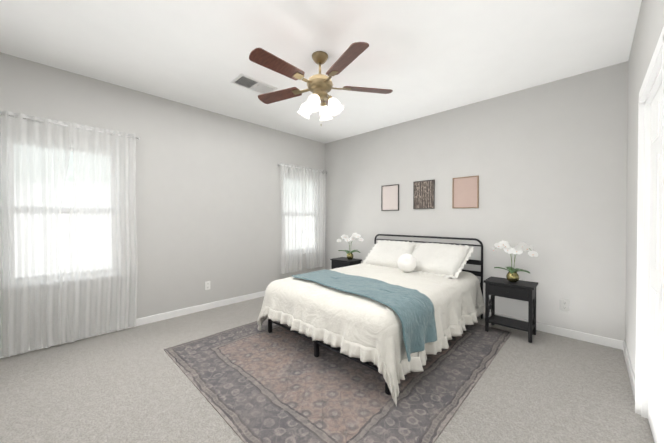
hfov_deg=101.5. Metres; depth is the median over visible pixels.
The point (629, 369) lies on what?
baseboard
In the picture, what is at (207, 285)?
electrical outlet
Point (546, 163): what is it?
wall
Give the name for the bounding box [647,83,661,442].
door
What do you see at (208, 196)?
wall
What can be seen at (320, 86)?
fan
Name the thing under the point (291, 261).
curtain
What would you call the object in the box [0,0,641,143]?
ceiling
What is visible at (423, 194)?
picture
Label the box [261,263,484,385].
comforter
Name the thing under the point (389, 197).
picture
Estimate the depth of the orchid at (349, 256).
4.51 m
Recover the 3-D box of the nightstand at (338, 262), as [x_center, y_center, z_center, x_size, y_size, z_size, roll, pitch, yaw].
[0.236,0.915,4.582,0.450,0.560,0.317,1,1,44]
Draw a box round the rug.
[164,318,511,442]
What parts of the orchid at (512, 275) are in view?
pot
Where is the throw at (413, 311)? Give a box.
[292,269,436,361]
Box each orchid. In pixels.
[337,233,363,259]
[491,240,537,281]
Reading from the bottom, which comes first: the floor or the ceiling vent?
the floor
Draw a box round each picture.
[381,184,398,210]
[413,180,434,208]
[452,176,478,207]
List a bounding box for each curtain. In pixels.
[0,111,139,356]
[278,163,327,273]
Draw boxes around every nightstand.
[330,257,361,268]
[483,276,537,342]
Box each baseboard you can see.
[0,291,264,357]
[478,312,622,349]
[623,341,634,399]
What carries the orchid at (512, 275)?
on the nightstand at (522, 290)
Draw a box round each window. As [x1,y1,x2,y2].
[0,136,117,284]
[284,174,317,251]
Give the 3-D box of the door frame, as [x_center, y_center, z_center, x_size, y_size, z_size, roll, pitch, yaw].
[1.724,0.200,1.393,0.144,2.075,0.990,1,1,44]
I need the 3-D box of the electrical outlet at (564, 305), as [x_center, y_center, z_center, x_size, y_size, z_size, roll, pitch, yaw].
[2.474,0.892,2.884,0.072,0.116,0.009,1,1,44]
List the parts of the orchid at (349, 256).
pot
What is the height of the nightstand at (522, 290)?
0.560 m
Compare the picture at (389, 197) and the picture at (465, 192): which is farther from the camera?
the picture at (389, 197)
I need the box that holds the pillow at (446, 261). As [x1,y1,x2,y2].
[411,242,473,278]
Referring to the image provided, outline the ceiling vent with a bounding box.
[230,74,277,93]
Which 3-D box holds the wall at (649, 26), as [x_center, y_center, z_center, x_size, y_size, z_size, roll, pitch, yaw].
[1.243,-0.128,0.873,0.120,2.740,4.840,1,1,44]
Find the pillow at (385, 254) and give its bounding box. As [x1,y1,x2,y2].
[363,240,418,268]
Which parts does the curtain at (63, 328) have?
panel, rod, panel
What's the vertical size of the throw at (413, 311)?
0.374 m
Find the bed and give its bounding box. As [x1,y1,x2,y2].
[257,234,484,406]
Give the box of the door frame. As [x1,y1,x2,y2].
[635,26,663,442]
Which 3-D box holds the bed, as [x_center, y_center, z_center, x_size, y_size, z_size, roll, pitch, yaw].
[0.527,0.713,3.136,1.823,0.994,2.232,1,1,44]
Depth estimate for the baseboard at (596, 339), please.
2.81 m
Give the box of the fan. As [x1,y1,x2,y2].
[249,42,392,125]
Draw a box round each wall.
[0,52,324,343]
[325,61,627,340]
[625,0,663,376]
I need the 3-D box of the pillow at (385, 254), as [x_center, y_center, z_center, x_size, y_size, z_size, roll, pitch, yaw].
[0.839,0.468,3.892,0.689,0.194,0.594,0,35,40]
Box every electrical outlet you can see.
[205,281,209,289]
[560,299,568,310]
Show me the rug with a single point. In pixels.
(251, 382)
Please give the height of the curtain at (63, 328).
2.180 m
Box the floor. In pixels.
[0,296,653,442]
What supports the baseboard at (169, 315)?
attached to the wall at (208, 196)
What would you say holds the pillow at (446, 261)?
on the bed
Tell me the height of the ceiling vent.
0.012 m
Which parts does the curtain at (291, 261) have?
panel, panel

